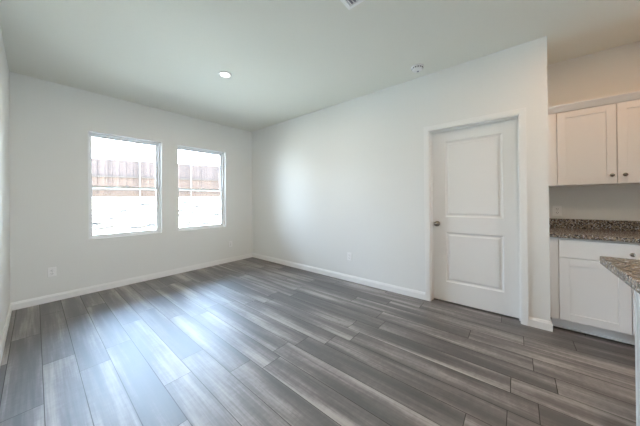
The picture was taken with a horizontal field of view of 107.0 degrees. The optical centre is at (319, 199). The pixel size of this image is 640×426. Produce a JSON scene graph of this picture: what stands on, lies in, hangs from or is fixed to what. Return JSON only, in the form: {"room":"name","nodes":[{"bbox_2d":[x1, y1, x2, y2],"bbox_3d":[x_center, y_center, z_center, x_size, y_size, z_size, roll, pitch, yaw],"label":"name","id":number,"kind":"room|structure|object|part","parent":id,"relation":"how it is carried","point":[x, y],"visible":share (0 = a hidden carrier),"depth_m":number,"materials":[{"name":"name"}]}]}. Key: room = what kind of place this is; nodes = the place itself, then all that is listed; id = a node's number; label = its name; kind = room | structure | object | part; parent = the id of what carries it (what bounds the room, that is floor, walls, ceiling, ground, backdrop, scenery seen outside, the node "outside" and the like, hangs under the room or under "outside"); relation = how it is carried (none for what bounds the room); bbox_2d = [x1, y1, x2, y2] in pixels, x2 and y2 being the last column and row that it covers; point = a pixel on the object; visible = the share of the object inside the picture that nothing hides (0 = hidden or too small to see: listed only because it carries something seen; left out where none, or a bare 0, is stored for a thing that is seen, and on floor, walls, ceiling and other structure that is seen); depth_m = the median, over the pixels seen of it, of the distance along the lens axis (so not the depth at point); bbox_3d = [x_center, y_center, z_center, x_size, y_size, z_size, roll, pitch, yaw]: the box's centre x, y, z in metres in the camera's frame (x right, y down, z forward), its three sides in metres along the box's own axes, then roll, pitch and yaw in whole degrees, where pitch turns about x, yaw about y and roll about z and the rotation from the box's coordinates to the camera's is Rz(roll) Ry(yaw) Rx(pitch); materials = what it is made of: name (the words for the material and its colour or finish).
{"room":"empty living room","nodes":[
{"label":"empty living room","id":0,"kind":"room"},
{"bbox_2d":[0,28,9,341],"bbox_3d":[0.041,-0.141,-0.371,9.461,2.740,0.150,-1,0,40],"label":"wall","id":1,"kind":"structure","parent":0,"point":[4,70],"depth_m":2.24,"materials":[{"name":"paint"}]},
{"bbox_2d":[0,303,11,364],"bbox_3d":[0.110,1.185,-0.317,9.448,0.088,0.013,-1,0,40],"label":"baseboard","id":2,"kind":"structure","parent":1,"relation":"attached to","point":[4,335],"depth_m":2.12,"materials":[{"name":"white paint"}]},
{"bbox_2d":[9,72,252,302],"bbox_3d":[-2.360,-0.102,4.261,0.150,2.740,4.214,-1,0,40],"label":"wall","id":3,"kind":"structure","parent":0,"point":[50,123],"depth_m":3.17,"materials":[{"name":"paint"}]},
{"bbox_2d":[48,267,55,276],"bbox_3d":[-3.336,0.906,2.945,0.009,0.116,0.072,-1,0,40],"label":"wall outlet","id":4,"kind":"object","parent":3,"relation":"attached to","point":[51,271],"visible":1,"depth_m":2.94,"materials":[{"name":"white plastic"}]},
{"bbox_2d":[88,131,161,239],"bbox_3d":[-2.921,-0.191,3.585,0.152,1.482,0.869,-1,0,40],"label":"window","id":5,"kind":"structure","parent":3,"relation":"in","point":[158,145],"depth_m":3.60,"materials":[{"name":"white paint"}]},
{"bbox_3d":[-2.967,-0.531,3.622,0.025,0.748,0.817,-1,0,40],"label":"sash","id":6,"kind":"part","parent":5,"relation":"part of","materials":[{"name":"clear glass"}]},
{"bbox_3d":[-2.939,0.165,3.602,0.025,0.718,0.817,-1,0,40],"label":"sash","id":7,"kind":"part","parent":5,"relation":"part of","materials":[{"name":"white plastic"}]},
{"bbox_2d":[11,253,251,310],"bbox_3d":[-2.507,1.225,3.936,0.013,0.088,3.216,-1,0,40],"label":"baseboard","id":8,"kind":"structure","parent":3,"relation":"attached to","point":[73,293],"depth_m":3.39,"materials":[{"name":"white paint"}]},
{"bbox_2d":[177,145,225,230],"bbox_3d":[-2.216,-0.194,4.434,0.152,1.482,0.872,-1,0,40],"label":"window","id":9,"kind":"structure","parent":3,"relation":"in","point":[222,155],"depth_m":4.67,"materials":[{"name":"white paint"}]},
{"bbox_3d":[-2.263,-0.535,4.471,0.025,0.748,0.820,-1,0,40],"label":"sash","id":10,"kind":"part","parent":9,"relation":"part of","materials":[{"name":"clear glass"}]},
{"bbox_3d":[-2.235,0.162,4.451,0.025,0.718,0.820,-1,0,40],"label":"sash","id":11,"kind":"part","parent":9,"relation":"part of","materials":[{"name":"white plastic"}]},
{"bbox_2d":[0,257,635,425],"bbox_3d":[1.352,1.282,1.188,9.761,0.120,4.214,-1,0,40],"label":"floor","id":12,"kind":"structure","parent":0,"point":[252,341],"depth_m":1.82,"materials":[{"name":"grey wood"}]},
{"bbox_2d":[550,237,639,344],"bbox_3d":[2.704,0.779,2.161,0.912,0.868,0.682,-1,0,40],"label":"base cabinet","id":13,"kind":"object","parent":12,"relation":"on","point":[586,297],"visible":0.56,"depth_m":2.06,"materials":[{"name":"white paint"}]},
{"bbox_3d":[2.563,1.194,1.974,0.900,0.016,0.012,-1,0,40],"label":"shoe moulding","id":14,"kind":"part","parent":13,"relation":"part of","materials":[{"name":"white paint"}]},
{"bbox_2d":[549,218,639,242],"bbox_3d":[2.701,0.279,2.165,0.912,0.132,0.676,-1,0,40],"label":"countertop","id":15,"kind":"structure","parent":13,"relation":"on","point":[605,230],"depth_m":2.31,"materials":[{"name":"brown stone"}]},
{"bbox_3d":[2.365,0.814,2.050,0.412,0.567,0.019,-1,0,40],"label":"door","id":16,"kind":"part","parent":13,"relation":"part of","materials":[{"name":"white paint"}]},
{"bbox_3d":[2.523,0.442,1.918,0.831,0.160,0.019,-1,0,40],"label":"drawer","id":17,"kind":"part","parent":13,"relation":"part of","materials":[{"name":"white paint"}]},
{"bbox_3d":[2.687,0.810,1.783,0.414,0.567,0.019,-1,0,40],"label":"door","id":18,"kind":"part","parent":13,"relation":"part of","materials":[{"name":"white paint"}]},
{"bbox_2d":[634,290,639,425],"bbox_3d":[2.176,0.776,0.338,1.998,0.870,0.654,-1,0,40],"label":"kitchen island","id":19,"kind":"object","parent":12,"relation":"on","point":[636,295],"visible":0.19,"depth_m":1.17,"materials":[{"name":"white paint"}]},
{"bbox_2d":[600,256,639,293],"bbox_3d":[2.053,0.321,0.240,2.153,0.042,0.949,-1,0,40],"label":"island countertop","id":20,"kind":"structure","parent":19,"relation":"on","point":[627,270],"depth_m":1.07,"materials":[{"name":"stone"}]},
{"bbox_3d":[1.390,0.786,0.939,0.016,0.870,0.575,-1,0,40],"label":"panel","id":21,"kind":"part","parent":19,"relation":"part of","materials":[{"name":"white paint"}]},
{"bbox_2d":[0,0,639,131],"bbox_3d":[1.324,-1.618,1.198,9.761,0.200,4.214,-1,0,40],"label":"ceiling","id":22,"kind":"structure","parent":0,"point":[286,60],"depth_m":2.26,"materials":[{"name":"paint"}]},
{"bbox_2d":[218,71,231,77],"bbox_3d":[-1.130,-1.484,2.818,0.152,0.008,0.152,-1,0,40],"label":"recessed light","id":23,"kind":"object","parent":22,"relation":"in","point":[225,74],"visible":1,"depth_m":2.81,"materials":[{"name":"white plastic"}]},
{"bbox_2d":[340,0,364,9],"bbox_3d":[0.250,-1.499,1.667,0.300,0.014,0.300,-1,0,40],"label":"ceiling vent","id":24,"kind":"object","parent":22,"relation":"in","point":[349,4],"visible":1,"depth_m":1.81,"materials":[{"name":"white plastic"}]},
{"bbox_2d":[411,64,423,72],"bbox_3d":[1.111,-1.486,2.700,0.132,0.048,0.132,-1,0,40],"label":"smoke detector","id":25,"kind":"object","parent":22,"relation":"attached to","point":[415,68],"visible":1,"depth_m":2.67,"materials":[{"name":"white plastic"}]},
{"bbox_2d":[252,36,550,320],"bbox_3d":[0.535,-0.130,3.957,4.694,2.740,0.685,-1,0,40],"label":"wall","id":26,"kind":"structure","parent":0,"point":[331,182],"depth_m":3.23,"materials":[{"name":"paint"}]},
{"bbox_2d":[252,253,424,299],"bbox_3d":[-0.097,1.202,4.034,3.598,0.088,0.013,-1,0,40],"label":"baseboard","id":27,"kind":"structure","parent":26,"relation":"attached to","point":[396,289],"depth_m":3.56,"materials":[{"name":"white paint"}]},
{"bbox_2d":[347,252,350,260],"bbox_3d":[0.444,0.869,3.586,0.072,0.116,0.009,-1,0,40],"label":"wall outlet","id":28,"kind":"object","parent":26,"relation":"attached to","point":[348,254],"visible":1,"depth_m":3.59,"materials":[{"name":"white plastic"}]},
{"bbox_2d":[423,107,528,325],"bbox_3d":[1.680,0.170,2.634,0.944,2.108,0.141,-1,0,40],"label":"door","id":29,"kind":"structure","parent":26,"relation":"in","point":[476,222],"depth_m":2.61,"materials":[{"name":"white paint"}]},
{"bbox_2d":[529,317,552,331],"bbox_3d":[2.111,1.175,2.270,0.166,0.088,0.118,-1,0,40],"label":"baseboard","id":30,"kind":"structure","parent":26,"relation":"attached to","point":[533,322],"depth_m":2.22,"materials":[{"name":"white paint"}]},
{"bbox_2d":[547,41,639,220],"bbox_3d":[2.636,-0.154,2.757,9.461,2.740,0.150,-1,0,40],"label":"wall","id":31,"kind":"structure","parent":0,"point":[616,70],"depth_m":2.46,"materials":[{"name":"paint"}]},
{"bbox_2d":[553,206,561,215],"bbox_3d":[2.650,0.130,2.643,0.072,0.116,0.009,-1,0,40],"label":"wall outlet","id":32,"kind":"object","parent":31,"relation":"attached to","point":[557,210],"visible":1,"depth_m":2.64,"materials":[{"name":"white plastic"}]},
{"bbox_2d":[548,90,639,186],"bbox_3d":[2.778,-0.546,2.285,0.892,0.803,0.387,-1,0,40],"label":"upper cabinet","id":33,"kind":"object","parent":31,"relation":"attached to","point":[594,141],"visible":0.91,"depth_m":2.24,"materials":[{"name":"white paint"}]},
{"bbox_3d":[2.560,-0.507,2.286,0.382,0.726,0.019,-1,0,40],"label":"door","id":34,"kind":"part","parent":33,"relation":"part of","materials":[{"name":"white paint"}]},
{"bbox_3d":[2.667,-0.914,2.156,0.892,0.066,0.048,-1,0,40],"label":"crown moulding","id":35,"kind":"part","parent":33,"relation":"part of","materials":[{"name":"white paint"}]},
{"bbox_3d":[2.858,-0.511,2.038,0.380,0.726,0.019,-1,0,40],"label":"door","id":36,"kind":"part","parent":33,"relation":"part of","materials":[{"name":"white paint"}]},
{"bbox_2d":[549,218,639,230],"bbox_3d":[2.911,0.259,2.417,0.912,0.094,0.020,-1,0,40],"label":"backsplash","id":37,"kind":"structure","parent":31,"relation":"attached to","point":[567,223],"depth_m":2.45,"materials":[{"name":"stone"}]},
{"label":"outside","id":38,"kind":"structure","parent":0,"visible":0},
{"bbox_2d":[92,196,220,234],"bbox_3d":[-6.087,0.702,13.499,17.379,1.843,31.000,-1,0,40],"label":"ground","id":39,"kind":"structure","parent":38,"point":[147,217],"depth_m":9.75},
{"bbox_2d":[92,158,219,196],"bbox_3d":[-7.415,-1.010,13.582,23.530,2.080,0.153,0,0,-32],"label":"wooden fence","id":40,"kind":"object","parent":39,"relation":"on","point":[105,172],"visible":0.25,"depth_m":12.40,"materials":[{"name":"brown wood"}]},
{"bbox_3d":[-10.400,-0.474,11.743,2.340,0.090,0.039,0,0,-32],"label":"rail","id":41,"kind":"part","parent":40,"relation":"part of","materials":[{"name":"brown wood"}]},
{"bbox_3d":[-10.406,-1.134,11.745,2.340,0.090,0.039,0,0,-32],"label":"rail","id":42,"kind":"part","parent":40,"relation":"part of","materials":[{"name":"brown wood"}]},
{"bbox_3d":[-10.422,-0.684,11.775,2.350,0.890,0.033,0,0,-32],"label":"board panel","id":43,"kind":"part","parent":40,"relation":"part of","materials":[{"name":"brown wood"}]},
{"bbox_3d":[-10.430,-1.567,11.778,2.350,0.877,0.033,0,0,-32],"label":"board panel","id":44,"kind":"part","parent":40,"relation":"part of","materials":[{"name":"brown wood"}]},
{"bbox_3d":[-9.371,-0.997,12.307,0.060,2.080,0.060,0,0,-32],"label":"post","id":45,"kind":"part","parent":40,"relation":"part of","materials":[{"name":"paint"}]},
{"bbox_3d":[-8.436,-1.582,13.022,2.350,0.878,0.033,0,0,-32],"label":"board panel","id":46,"kind":"part","parent":40,"relation":"part of","materials":[{"name":"brown wood"}]},
{"bbox_3d":[-8.413,-1.148,12.989,2.340,0.090,0.039,0,0,-32],"label":"rail","id":47,"kind":"part","parent":40,"relation":"part of","materials":[{"name":"brown wood"}]},
{"bbox_3d":[-8.428,-0.698,13.018,2.350,0.890,0.033,0,0,-32],"label":"board panel","id":48,"kind":"part","parent":40,"relation":"part of","materials":[{"name":"brown wood"}]},
{"bbox_3d":[-7.378,-1.011,13.551,0.060,2.080,0.060,0,0,-32],"label":"post","id":49,"kind":"part","parent":40,"relation":"part of","materials":[{"name":"paint"}]},
{"bbox_3d":[-6.419,-1.162,14.232,2.340,0.090,0.039,0,0,-32],"label":"rail","id":50,"kind":"part","parent":40,"relation":"part of","materials":[{"name":"brown wood"}]},
{"bbox_3d":[-6.434,-0.712,14.262,2.350,0.890,0.033,0,0,-32],"label":"board panel","id":51,"kind":"part","parent":40,"relation":"part of","materials":[{"name":"brown wood"}]},
{"bbox_3d":[-6.442,-1.594,14.265,2.350,0.875,0.033,0,0,-32],"label":"board panel","id":52,"kind":"part","parent":40,"relation":"part of","materials":[{"name":"brown wood"}]},
{"bbox_2d":[92,199,220,229],"bbox_3d":[-5.334,0.685,9.495,5.618,1.446,7.550,-1,0,40],"label":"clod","id":53,"kind":"object","parent":39,"relation":"on","point":[96,226],"visible":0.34,"depth_m":9.08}
]}

